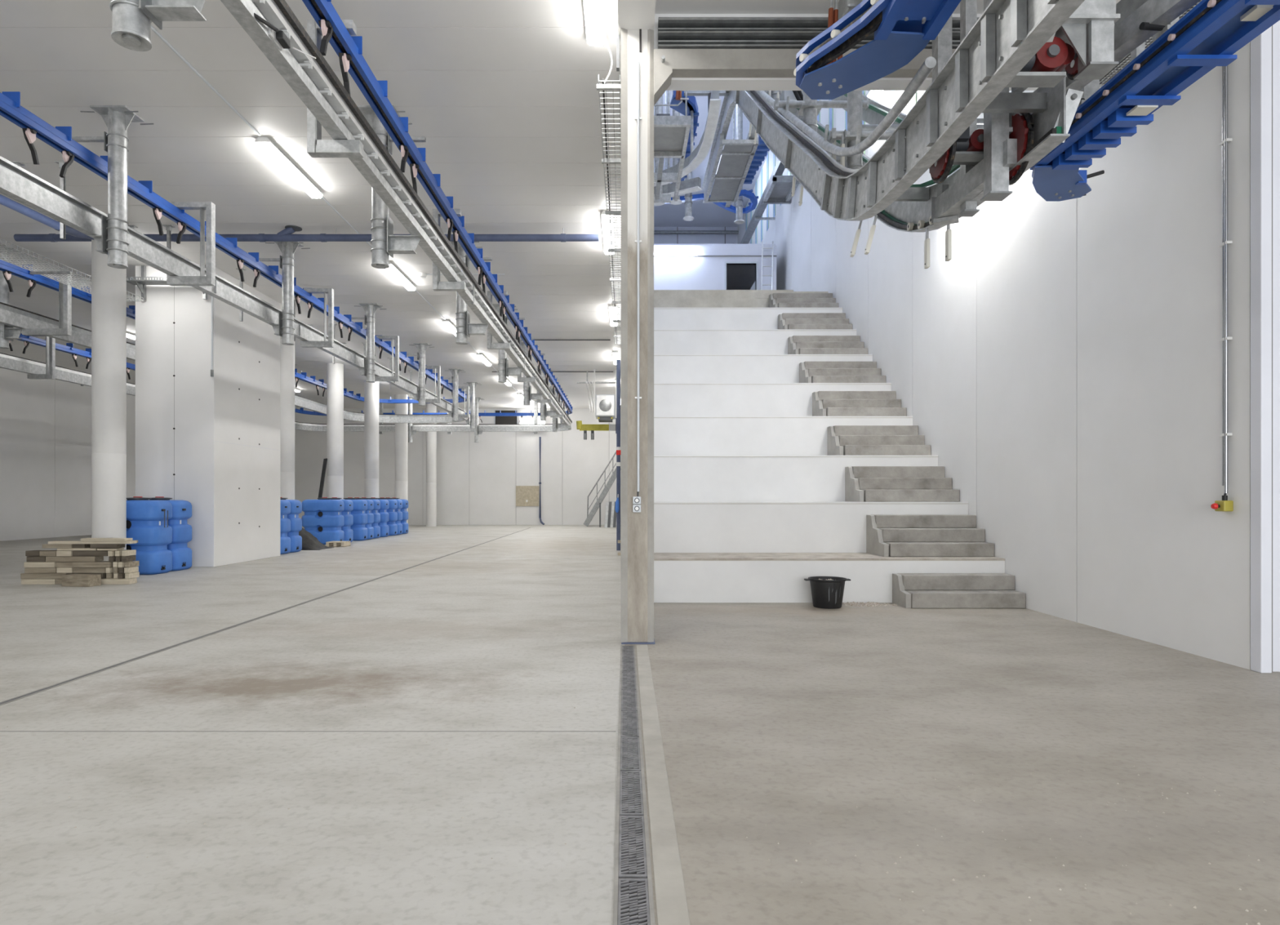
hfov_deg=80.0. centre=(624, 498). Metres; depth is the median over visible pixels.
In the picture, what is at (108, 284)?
round column
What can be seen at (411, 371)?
hanger
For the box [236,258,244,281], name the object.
hook
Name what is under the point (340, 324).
hook
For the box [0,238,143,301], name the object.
cable tray
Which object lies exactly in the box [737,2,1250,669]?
wall
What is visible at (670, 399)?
terrace
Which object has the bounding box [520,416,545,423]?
lamp
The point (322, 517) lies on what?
water tank
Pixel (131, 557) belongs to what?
plank
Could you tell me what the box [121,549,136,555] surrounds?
plank
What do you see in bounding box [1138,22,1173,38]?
sensor
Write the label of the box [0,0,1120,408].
ceiling
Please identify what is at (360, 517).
water tank
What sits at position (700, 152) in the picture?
beam
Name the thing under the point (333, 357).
hanger
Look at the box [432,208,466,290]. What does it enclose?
c-bracket
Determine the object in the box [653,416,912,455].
terrace
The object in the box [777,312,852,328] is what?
flight
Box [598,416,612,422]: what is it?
drip tray
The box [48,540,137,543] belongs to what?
plank
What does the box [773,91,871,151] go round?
post
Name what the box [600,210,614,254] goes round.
ceiling lamp
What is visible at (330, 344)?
c-bracket
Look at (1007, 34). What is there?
conveyor
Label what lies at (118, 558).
plank
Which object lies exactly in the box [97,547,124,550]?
plank
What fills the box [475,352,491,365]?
ceiling lamp
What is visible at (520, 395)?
ceiling lamp
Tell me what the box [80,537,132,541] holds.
plank
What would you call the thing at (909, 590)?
flight
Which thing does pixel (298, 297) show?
hook
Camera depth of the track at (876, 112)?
9.36 m
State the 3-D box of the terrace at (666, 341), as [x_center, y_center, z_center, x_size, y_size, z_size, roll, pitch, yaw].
[2.481,-1.075,16.069,4.511,4.750,1.016,0,0,0]
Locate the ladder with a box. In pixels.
[760,240,773,289]
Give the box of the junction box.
[838,0,862,19]
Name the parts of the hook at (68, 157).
carrier plate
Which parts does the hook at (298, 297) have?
carrier plate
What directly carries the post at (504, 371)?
hanging from the ceiling at (503, 95)
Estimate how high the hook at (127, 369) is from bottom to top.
0.331 m
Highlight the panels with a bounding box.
[599,501,616,527]
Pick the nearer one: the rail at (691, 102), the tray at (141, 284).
the tray at (141, 284)
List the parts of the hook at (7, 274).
carrier plate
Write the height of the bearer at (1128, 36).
0.249 m
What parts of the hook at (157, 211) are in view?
carrier plate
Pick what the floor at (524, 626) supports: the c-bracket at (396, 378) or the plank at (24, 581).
the plank at (24, 581)
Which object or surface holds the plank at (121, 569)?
on the plank at (120, 575)
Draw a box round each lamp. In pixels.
[126,331,135,339]
[254,137,323,198]
[386,261,416,290]
[441,319,456,336]
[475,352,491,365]
[505,379,511,386]
[516,392,523,400]
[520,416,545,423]
[582,0,605,45]
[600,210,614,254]
[608,303,617,326]
[612,350,618,364]
[653,251,697,255]
[866,90,888,101]
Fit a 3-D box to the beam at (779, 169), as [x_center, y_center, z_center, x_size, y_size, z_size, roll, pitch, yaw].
[4.420,-8.920,24.250,0.640,0.260,13.500,0,0,0]
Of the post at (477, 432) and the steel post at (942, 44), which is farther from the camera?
the post at (477, 432)
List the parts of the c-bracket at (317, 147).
arm, arm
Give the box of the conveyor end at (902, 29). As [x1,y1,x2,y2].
[793,0,960,99]
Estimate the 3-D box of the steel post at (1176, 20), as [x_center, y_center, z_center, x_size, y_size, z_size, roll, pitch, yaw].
[3.212,-3.498,4.480,0.079,1.805,0.090,0,0,0]
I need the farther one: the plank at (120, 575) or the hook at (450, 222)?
the plank at (120, 575)
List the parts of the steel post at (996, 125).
foot plate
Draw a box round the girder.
[862,124,983,130]
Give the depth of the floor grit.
2.87 m
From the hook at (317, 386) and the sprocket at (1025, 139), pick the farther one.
the hook at (317, 386)
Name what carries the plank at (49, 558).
on the plank at (101, 563)
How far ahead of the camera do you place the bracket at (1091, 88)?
4.90 m
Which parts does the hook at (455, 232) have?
carrier plate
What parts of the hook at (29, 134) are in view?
carrier plate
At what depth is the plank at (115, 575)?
11.54 m
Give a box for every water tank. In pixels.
[126,496,172,574]
[149,496,191,571]
[280,497,302,552]
[280,499,290,554]
[301,497,343,544]
[330,497,353,542]
[343,497,367,540]
[354,497,373,539]
[361,497,380,538]
[368,497,388,537]
[377,497,397,535]
[386,497,402,534]
[391,497,408,533]
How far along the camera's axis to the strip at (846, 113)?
16.27 m
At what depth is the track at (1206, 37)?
4.21 m
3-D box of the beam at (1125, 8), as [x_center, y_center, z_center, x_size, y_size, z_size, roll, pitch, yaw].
[2.874,-2.749,4.075,0.100,0.266,0.778,0,0,7]
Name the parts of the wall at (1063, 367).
wall panel, wall panel, wall panel, wall panel, wall panel, wall panel, wall panel, wall panel, wall panel, wall panel, wall panel, wall panel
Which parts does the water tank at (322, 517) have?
lid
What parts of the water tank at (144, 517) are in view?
lid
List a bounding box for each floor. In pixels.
[0,524,1279,924]
[793,291,828,293]
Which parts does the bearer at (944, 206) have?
plate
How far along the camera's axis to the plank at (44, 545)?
11.49 m
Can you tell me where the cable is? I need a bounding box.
[604,29,619,84]
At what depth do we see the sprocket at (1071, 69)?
4.34 m
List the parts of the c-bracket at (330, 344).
arm, arm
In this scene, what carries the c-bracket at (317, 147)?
attached to the beam at (313, 80)
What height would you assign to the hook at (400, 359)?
0.331 m
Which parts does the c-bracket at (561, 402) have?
arm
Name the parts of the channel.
frame rail, frame rail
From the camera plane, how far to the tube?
6.24 m
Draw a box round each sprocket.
[928,140,956,183]
[1008,112,1034,185]
[1065,47,1078,79]
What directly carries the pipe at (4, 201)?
hanging from the ceiling at (503, 95)
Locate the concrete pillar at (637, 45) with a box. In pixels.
[621,27,654,644]
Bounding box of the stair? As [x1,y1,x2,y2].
[583,451,621,526]
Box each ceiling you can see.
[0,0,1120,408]
[653,90,768,226]
[653,244,775,289]
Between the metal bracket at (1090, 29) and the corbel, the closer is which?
the metal bracket at (1090, 29)
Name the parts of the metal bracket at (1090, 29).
foot plate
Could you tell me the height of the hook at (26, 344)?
0.331 m
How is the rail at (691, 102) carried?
hanging from the ceiling at (709, 214)
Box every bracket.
[108,0,206,51]
[1054,0,1119,79]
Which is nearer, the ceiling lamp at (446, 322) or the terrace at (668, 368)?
the terrace at (668, 368)
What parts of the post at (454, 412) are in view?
ceiling plate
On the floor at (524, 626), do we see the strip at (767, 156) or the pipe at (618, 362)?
the pipe at (618, 362)
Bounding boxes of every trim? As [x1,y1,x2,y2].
[0,730,615,731]
[617,0,655,44]
[635,644,690,924]
[1250,26,1271,673]
[1271,25,1272,671]
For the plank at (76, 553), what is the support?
on the plank at (49, 558)
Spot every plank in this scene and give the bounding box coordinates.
[20,573,66,578]
[21,578,55,584]
[23,561,56,567]
[24,567,57,573]
[25,550,42,555]
[26,555,47,561]
[39,550,59,555]
[42,543,73,547]
[45,555,103,561]
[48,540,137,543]
[55,578,62,584]
[56,550,74,555]
[56,561,73,567]
[56,567,73,573]
[57,547,102,550]
[62,573,101,586]
[66,573,106,578]
[72,543,91,547]
[72,550,110,555]
[72,560,108,567]
[73,567,106,573]
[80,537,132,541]
[90,543,124,547]
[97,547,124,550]
[101,577,137,584]
[106,561,112,567]
[106,567,113,573]
[106,572,113,578]
[107,550,116,555]
[108,555,115,561]
[112,561,119,567]
[113,567,119,573]
[113,572,119,578]
[115,549,129,555]
[115,555,121,561]
[117,573,124,578]
[118,560,131,567]
[119,567,124,573]
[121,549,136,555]
[121,555,135,561]
[124,560,139,567]
[124,566,138,573]
[124,571,139,578]
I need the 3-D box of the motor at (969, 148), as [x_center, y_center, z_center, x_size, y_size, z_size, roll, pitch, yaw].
[2.336,-2.407,5.195,0.360,0.166,0.190,0,0,0]
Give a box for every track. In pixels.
[831,93,983,124]
[1030,0,1279,169]
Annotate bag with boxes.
[614,493,618,512]
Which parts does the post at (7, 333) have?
clamp plate, ceiling plate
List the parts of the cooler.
plate, casing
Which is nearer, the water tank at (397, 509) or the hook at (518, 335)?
the hook at (518, 335)
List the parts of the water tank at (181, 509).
lid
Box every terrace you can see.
[653,307,842,328]
[653,328,856,354]
[653,354,872,382]
[653,382,891,416]
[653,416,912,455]
[653,455,937,501]
[653,501,968,552]
[653,552,1004,602]
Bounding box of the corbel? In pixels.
[653,55,672,105]
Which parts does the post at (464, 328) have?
ceiling plate, arm plate, clamp plate, rail arm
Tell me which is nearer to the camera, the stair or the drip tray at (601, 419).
the drip tray at (601, 419)
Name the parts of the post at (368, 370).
rail arm, clamp plate, ceiling plate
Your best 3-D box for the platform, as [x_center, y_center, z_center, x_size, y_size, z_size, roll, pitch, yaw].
[0.645,-6.257,13.590,0.790,0.740,3.180,0,0,0]
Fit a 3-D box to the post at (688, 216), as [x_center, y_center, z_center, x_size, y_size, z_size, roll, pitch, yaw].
[1.574,-9.146,18.800,0.260,4.509,0.260,0,0,0]
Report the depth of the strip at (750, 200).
28.52 m
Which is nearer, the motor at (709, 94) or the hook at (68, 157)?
the hook at (68, 157)
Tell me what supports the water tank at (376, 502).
on the floor at (524, 626)
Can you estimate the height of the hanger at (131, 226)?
0.300 m
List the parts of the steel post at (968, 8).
foot plate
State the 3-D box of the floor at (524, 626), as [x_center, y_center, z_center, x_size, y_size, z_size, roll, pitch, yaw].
[-5.650,1.450,15.300,27.300,0.300,44.600,0,0,0]
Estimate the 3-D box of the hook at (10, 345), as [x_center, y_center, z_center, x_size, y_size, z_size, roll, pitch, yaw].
[-14.300,-3.601,17.725,0.080,0.331,0.176,0,0,0]
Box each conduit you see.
[151,25,519,393]
[210,296,213,377]
[492,371,613,372]
[516,339,610,340]
[635,61,641,496]
[1218,65,1231,493]
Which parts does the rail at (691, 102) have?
nose plate, carrier plate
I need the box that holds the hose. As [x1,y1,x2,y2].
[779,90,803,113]
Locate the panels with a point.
(611, 513)
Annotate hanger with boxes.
[11,161,25,167]
[54,160,66,239]
[127,225,137,229]
[162,224,175,275]
[235,268,246,321]
[293,299,295,341]
[332,324,337,364]
[362,342,366,355]
[386,357,391,390]
[408,369,413,396]
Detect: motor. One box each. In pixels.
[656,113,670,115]
[707,90,711,112]
[937,126,983,161]
[1004,36,1075,87]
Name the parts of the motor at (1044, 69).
motor, mount plate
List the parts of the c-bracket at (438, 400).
arm, arm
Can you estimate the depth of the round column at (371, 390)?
28.38 m
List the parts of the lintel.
shutter rail, shutter rail, shutter rail, shutter rail, shutter rail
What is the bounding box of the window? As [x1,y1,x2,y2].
[493,410,518,423]
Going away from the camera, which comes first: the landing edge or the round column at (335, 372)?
the landing edge
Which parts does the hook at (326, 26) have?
carrier plate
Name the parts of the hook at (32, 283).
carrier plate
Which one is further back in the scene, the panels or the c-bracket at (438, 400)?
the panels
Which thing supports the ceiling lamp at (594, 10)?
attached to the ceiling at (503, 95)
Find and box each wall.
[0,368,135,541]
[135,266,280,566]
[294,408,621,524]
[653,226,738,244]
[653,245,776,289]
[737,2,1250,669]
[1272,20,1279,671]
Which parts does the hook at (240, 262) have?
carrier plate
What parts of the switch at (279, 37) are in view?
mount plate, lever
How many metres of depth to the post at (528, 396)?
21.63 m
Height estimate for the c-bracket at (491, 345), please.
1.100 m
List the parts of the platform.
handrail, rail post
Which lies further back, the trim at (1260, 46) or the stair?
the stair
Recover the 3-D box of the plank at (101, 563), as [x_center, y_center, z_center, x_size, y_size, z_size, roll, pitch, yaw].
[-8.076,1.004,11.594,0.520,0.081,0.200,0,0,0]
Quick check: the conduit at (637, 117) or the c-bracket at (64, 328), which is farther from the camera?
the c-bracket at (64, 328)
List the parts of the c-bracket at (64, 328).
arm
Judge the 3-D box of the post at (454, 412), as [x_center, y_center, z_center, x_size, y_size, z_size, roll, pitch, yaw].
[-5.885,-3.525,26.050,0.837,1.750,0.340,0,0,0]
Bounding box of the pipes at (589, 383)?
[577,371,615,412]
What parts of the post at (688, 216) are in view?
foot plate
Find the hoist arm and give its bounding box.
[576,417,616,439]
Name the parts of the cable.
cord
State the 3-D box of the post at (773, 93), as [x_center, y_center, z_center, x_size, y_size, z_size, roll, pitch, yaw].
[2.424,-7.900,11.611,1.252,4.400,0.283,0,0,-5]
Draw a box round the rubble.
[842,600,897,606]
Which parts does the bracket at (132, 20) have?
clamp plate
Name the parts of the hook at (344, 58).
carrier plate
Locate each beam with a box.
[0,0,572,432]
[0,155,466,422]
[653,90,702,197]
[653,90,720,186]
[684,90,750,96]
[740,159,785,244]
[1114,0,1147,26]
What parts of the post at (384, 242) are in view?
ceiling plate, arm plate, clamp plate, rail arm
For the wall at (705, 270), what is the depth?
22.30 m
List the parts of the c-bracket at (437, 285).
arm, arm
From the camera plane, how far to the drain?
6.74 m
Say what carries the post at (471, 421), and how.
hanging from the ceiling at (503, 95)
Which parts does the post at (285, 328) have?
rail arm, clamp plate, arm plate, ceiling plate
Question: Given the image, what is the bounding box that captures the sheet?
[298,528,334,550]
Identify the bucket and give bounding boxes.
[804,576,850,608]
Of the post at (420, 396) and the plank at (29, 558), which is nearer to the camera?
the plank at (29, 558)
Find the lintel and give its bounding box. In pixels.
[653,13,1146,90]
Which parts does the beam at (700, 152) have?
drop rod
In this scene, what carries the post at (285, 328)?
hanging from the ceiling at (503, 95)
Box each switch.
[253,13,315,58]
[275,30,290,48]
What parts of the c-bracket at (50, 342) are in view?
arm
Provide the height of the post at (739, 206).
4.301 m
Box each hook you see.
[2,270,13,292]
[8,340,13,351]
[22,127,39,164]
[22,340,30,353]
[26,279,36,297]
[59,150,75,177]
[71,353,78,366]
[85,357,91,368]
[126,367,130,379]
[152,207,163,235]
[176,221,186,244]
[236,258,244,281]
[253,268,260,287]
[294,294,301,314]
[295,377,298,387]
[306,302,313,318]
[315,385,319,395]
[318,19,333,55]
[337,321,343,337]
[338,53,351,95]
[347,326,352,341]
[378,346,382,359]
[399,144,408,172]
[399,358,401,370]
[403,361,407,373]
[409,163,418,193]
[445,217,453,240]
[453,229,459,253]
[476,266,482,284]
[481,274,487,293]
[497,299,502,316]
[502,306,506,322]
[514,325,518,339]
[517,329,521,344]
[527,345,530,357]
[537,360,540,372]
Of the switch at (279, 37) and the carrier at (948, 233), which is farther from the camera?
the carrier at (948, 233)
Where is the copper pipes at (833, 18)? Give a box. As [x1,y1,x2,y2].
[826,0,842,65]
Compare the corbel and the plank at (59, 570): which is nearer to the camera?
the corbel
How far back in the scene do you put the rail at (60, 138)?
11.31 m
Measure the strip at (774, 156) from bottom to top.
2.490 m
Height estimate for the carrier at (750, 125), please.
0.330 m
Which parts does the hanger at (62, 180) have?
foot plate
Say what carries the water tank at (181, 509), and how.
on the floor at (524, 626)
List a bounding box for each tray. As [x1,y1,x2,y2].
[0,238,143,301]
[126,265,207,299]
[126,276,168,284]
[596,74,621,344]
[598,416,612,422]
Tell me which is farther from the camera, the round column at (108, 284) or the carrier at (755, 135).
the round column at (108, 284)
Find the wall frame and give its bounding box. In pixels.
[762,175,799,204]
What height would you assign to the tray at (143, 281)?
0.075 m
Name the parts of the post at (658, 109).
foot plate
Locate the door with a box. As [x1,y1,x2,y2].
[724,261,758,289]
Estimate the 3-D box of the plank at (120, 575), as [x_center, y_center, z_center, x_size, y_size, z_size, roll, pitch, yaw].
[-7.615,1.173,11.617,0.062,0.081,0.250,0,0,0]
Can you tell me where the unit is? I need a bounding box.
[1031,160,1091,201]
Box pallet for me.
[325,541,350,546]
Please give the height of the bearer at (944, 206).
0.215 m
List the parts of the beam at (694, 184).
drop rod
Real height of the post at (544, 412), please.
1.750 m
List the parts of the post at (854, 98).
arm, clamp plate, collar plate, cross arm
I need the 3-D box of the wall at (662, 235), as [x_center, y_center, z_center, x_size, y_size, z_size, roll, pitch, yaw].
[-1.630,-8.110,31.965,12.740,6.580,0.470,0,0,0]
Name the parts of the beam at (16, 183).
chain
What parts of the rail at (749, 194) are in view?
drop rod, rail, drop rod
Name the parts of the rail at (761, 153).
rail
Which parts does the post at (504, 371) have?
ceiling plate, clamp plate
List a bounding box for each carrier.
[748,123,751,136]
[753,129,756,144]
[776,90,779,111]
[791,176,795,196]
[798,184,803,205]
[831,140,835,159]
[840,134,844,166]
[849,220,862,257]
[864,214,877,254]
[924,227,929,268]
[945,224,951,261]
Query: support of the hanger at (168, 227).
hanging from the ceiling at (503, 95)
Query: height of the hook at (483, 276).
0.331 m
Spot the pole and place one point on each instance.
(325, 460)
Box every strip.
[745,204,746,231]
[750,200,751,244]
[755,181,756,244]
[760,167,762,241]
[766,151,768,231]
[773,153,775,217]
[817,99,820,122]
[828,99,833,130]
[844,110,847,130]
[862,90,865,154]
[889,90,897,107]
[908,92,916,111]
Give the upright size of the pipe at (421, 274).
0.070 m
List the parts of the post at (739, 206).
foot plate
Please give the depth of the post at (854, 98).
7.56 m
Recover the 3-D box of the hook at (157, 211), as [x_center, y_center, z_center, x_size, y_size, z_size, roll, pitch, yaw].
[-6.040,-3.601,9.895,0.080,0.331,0.176,0,0,0]
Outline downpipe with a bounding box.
[538,436,544,524]
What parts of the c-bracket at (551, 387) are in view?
arm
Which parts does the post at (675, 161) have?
foot plate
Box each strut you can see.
[1046,32,1055,42]
[1053,88,1083,142]
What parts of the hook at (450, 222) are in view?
carrier plate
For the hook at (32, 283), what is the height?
0.331 m
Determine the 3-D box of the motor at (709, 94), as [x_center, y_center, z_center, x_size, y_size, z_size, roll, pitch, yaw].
[1.643,-7.515,14.400,0.140,0.460,0.140,0,0,0]
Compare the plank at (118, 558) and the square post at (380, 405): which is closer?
the plank at (118, 558)
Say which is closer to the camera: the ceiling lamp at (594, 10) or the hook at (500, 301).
the ceiling lamp at (594, 10)
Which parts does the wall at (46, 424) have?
wall panel, wall panel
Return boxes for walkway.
[1099,0,1201,87]
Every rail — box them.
[0,91,466,403]
[17,0,572,416]
[664,90,758,213]
[670,90,698,183]
[743,134,769,183]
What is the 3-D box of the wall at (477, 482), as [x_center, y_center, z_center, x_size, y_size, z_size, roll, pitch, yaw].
[-9.500,-1.550,37.400,19.000,5.700,0.200,0,0,0]
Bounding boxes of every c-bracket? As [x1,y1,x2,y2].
[22,274,71,335]
[26,335,55,378]
[166,201,215,285]
[300,288,333,347]
[306,19,363,157]
[374,335,399,381]
[425,365,440,402]
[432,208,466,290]
[457,386,469,417]
[487,290,510,349]
[517,336,535,382]
[537,365,551,403]
[550,386,562,417]
[560,400,571,428]
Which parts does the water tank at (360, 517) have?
lid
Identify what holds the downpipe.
attached to the wall at (477, 482)
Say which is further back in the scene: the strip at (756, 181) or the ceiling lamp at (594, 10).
the strip at (756, 181)
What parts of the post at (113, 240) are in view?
rail arm, clamp plate, arm plate, ceiling plate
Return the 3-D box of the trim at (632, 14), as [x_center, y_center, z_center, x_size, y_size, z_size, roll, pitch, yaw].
[0.101,-4.300,5.630,0.322,0.200,2.860,0,0,0]
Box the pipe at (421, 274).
[418,271,504,277]
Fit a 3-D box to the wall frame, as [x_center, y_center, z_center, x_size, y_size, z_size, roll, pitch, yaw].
[4.345,-8.510,21.050,0.790,0.180,1.500,0,0,0]
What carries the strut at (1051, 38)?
attached to the conveyor at (1007, 34)
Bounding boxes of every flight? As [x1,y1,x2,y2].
[768,293,839,307]
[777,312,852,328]
[787,335,867,354]
[799,361,885,382]
[812,391,906,416]
[826,425,930,455]
[844,466,959,502]
[866,514,994,556]
[892,573,1025,608]
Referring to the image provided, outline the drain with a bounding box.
[0,527,530,705]
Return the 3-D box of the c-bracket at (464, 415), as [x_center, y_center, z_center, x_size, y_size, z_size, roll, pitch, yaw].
[-5.832,-3.420,27.050,0.595,1.100,0.100,0,0,0]
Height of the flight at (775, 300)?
0.525 m
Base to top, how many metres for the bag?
0.454 m
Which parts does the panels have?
panel, panel, panel, panel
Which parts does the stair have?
handrail, knee rail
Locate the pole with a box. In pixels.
[317,457,327,499]
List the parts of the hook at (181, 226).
carrier plate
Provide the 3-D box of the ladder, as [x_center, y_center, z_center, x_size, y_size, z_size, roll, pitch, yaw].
[4.090,-6.150,21.910,0.320,2.676,0.783,0,0,14]
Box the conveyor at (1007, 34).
[701,0,1084,231]
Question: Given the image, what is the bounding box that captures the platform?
[653,90,690,202]
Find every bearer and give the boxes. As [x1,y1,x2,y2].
[931,138,1017,226]
[1008,0,1200,134]
[1011,87,1027,92]
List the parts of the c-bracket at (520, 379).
arm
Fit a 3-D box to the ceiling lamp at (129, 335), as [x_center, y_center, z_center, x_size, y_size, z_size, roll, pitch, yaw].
[-13.200,-4.345,20.500,0.184,0.110,1.650,0,0,0]
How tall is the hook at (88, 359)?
0.331 m
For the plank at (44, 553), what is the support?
on the plank at (49, 558)
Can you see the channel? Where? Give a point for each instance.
(633, 904)
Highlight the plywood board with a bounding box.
[515,485,538,506]
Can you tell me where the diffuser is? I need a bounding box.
[867,90,883,101]
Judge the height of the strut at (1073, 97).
0.277 m
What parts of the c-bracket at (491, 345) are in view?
arm, arm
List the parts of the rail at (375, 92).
hanger plate, hanger plate, hanger plate, hanger plate, hanger plate, hanger plate, hanger plate, chain, hanger plate, hanger plate, hanger plate, hanger plate, hanger plate, hanger plate, hanger plate, hanger plate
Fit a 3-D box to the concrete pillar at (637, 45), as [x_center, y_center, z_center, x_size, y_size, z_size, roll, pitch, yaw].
[0.117,-1.450,6.925,0.305,5.505,0.270,0,0,0]
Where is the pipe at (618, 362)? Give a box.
[616,359,621,550]
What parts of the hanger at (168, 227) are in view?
foot plate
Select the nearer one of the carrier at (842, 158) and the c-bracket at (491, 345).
the carrier at (842, 158)
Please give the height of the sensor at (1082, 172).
0.097 m
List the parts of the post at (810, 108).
arm, collar plate, cross arm, arm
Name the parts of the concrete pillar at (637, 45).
plate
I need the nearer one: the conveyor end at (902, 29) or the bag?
the conveyor end at (902, 29)
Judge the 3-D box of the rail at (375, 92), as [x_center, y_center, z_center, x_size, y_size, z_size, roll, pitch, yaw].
[-8.330,-3.874,18.692,12.110,0.252,32.185,0,0,0]
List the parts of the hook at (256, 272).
carrier plate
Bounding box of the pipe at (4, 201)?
[0,194,93,239]
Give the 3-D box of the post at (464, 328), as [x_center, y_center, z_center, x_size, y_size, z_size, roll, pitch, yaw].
[-2.695,-3.525,13.050,0.837,1.750,0.340,0,0,0]
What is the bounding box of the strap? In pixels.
[164,510,168,527]
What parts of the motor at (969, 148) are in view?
mount plate, motor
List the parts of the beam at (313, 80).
splice plate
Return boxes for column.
[91,240,126,560]
[280,338,294,499]
[326,362,343,499]
[364,380,378,497]
[395,394,408,523]
[426,403,436,526]
[675,90,681,100]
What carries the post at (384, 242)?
hanging from the ceiling at (503, 95)
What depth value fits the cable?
6.90 m
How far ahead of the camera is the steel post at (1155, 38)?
4.59 m
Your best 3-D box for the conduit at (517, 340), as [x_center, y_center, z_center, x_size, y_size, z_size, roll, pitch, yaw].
[-1.850,-4.385,21.100,2.900,0.030,0.030,0,0,0]
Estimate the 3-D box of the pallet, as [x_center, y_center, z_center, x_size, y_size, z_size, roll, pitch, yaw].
[-7.729,1.232,20.565,0.481,0.135,0.490,0,0,0]
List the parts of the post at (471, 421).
ceiling plate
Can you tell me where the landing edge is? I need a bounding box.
[653,289,793,307]
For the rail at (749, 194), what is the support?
hanging from the ceiling at (709, 214)
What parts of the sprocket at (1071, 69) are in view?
chain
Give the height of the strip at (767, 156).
2.490 m
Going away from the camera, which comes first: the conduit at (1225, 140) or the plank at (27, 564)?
the conduit at (1225, 140)
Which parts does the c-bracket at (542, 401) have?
arm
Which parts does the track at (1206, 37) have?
chain, cross plate, bed plate, cross plate, track rail, cross plate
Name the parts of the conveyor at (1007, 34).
pan frame, pan frame, pan panel, pan frame, pan panel, pan frame, pan panel, pan frame, pan frame, chain, running rail, plate, chain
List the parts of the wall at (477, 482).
wall panel, wall panel, wall panel, wall panel, wall panel, wall panel, wall panel, wall panel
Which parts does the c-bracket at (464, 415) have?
arm, arm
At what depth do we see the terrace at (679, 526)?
10.50 m
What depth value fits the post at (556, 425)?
30.34 m
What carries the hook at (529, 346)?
hanging from the rail at (375, 92)
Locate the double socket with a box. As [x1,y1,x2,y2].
[632,496,640,512]
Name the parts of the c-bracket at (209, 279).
arm, arm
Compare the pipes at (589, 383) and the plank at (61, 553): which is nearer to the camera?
the plank at (61, 553)
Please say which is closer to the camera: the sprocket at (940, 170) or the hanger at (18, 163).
the sprocket at (940, 170)
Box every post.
[0,244,25,348]
[71,105,153,268]
[258,241,310,345]
[351,302,386,382]
[357,105,426,268]
[378,402,382,434]
[406,342,432,405]
[408,397,417,442]
[443,368,466,421]
[449,241,492,344]
[461,382,480,428]
[469,397,484,442]
[492,303,524,382]
[521,342,545,405]
[532,400,537,434]
[536,368,558,421]
[549,387,568,431]
[653,94,664,205]
[670,90,681,204]
[683,171,693,221]
[733,104,744,224]
[765,90,782,119]
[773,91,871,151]
[828,90,893,168]
[932,14,951,81]
[957,0,979,217]
[980,0,1012,200]
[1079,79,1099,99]
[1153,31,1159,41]
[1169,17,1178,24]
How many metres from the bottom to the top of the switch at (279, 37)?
0.176 m
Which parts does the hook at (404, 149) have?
carrier plate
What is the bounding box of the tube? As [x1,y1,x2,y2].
[755,56,936,156]
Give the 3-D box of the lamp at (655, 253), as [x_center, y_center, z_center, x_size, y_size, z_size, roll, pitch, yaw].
[1.231,-7.137,22.225,1.800,0.100,0.150,0,0,0]
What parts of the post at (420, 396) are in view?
rail arm, clamp plate, ceiling plate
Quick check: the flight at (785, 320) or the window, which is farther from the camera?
the window
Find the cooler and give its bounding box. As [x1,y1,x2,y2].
[594,368,616,422]
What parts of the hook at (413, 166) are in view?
carrier plate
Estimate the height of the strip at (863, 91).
4.768 m
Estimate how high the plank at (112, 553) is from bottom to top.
0.081 m
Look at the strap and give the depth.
13.17 m
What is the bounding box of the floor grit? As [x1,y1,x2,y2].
[6,687,1277,924]
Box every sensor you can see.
[1075,169,1104,184]
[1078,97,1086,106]
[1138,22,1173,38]
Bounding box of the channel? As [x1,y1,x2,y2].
[613,644,654,924]
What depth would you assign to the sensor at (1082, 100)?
4.74 m
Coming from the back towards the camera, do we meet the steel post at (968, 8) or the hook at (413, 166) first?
the hook at (413, 166)
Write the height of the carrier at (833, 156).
0.330 m
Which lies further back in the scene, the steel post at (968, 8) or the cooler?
the cooler
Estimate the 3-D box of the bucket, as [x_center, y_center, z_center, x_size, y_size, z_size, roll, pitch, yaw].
[2.425,1.127,9.120,0.448,0.345,0.448,0,0,45]
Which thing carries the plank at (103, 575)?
on the plank at (132, 580)
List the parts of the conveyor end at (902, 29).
edge rail, edge rail, underside plate, tail rail, cross plate, tail rail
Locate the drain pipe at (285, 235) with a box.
[13,225,599,241]
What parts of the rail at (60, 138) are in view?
hanger plate, hanger plate, hanger plate, hanger plate, hanger plate, hanger plate, hanger plate, hanger plate, hanger plate, hanger plate, hanger plate, hanger plate, hanger plate, hanger plate, hanger plate, hanger plate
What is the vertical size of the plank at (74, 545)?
0.060 m
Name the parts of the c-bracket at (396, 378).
arm, arm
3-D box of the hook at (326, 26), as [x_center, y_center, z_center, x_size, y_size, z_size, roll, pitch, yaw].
[-2.360,-3.575,5.914,0.080,0.345,0.274,0,0,0]
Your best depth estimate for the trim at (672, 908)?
3.10 m
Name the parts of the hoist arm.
arm, arm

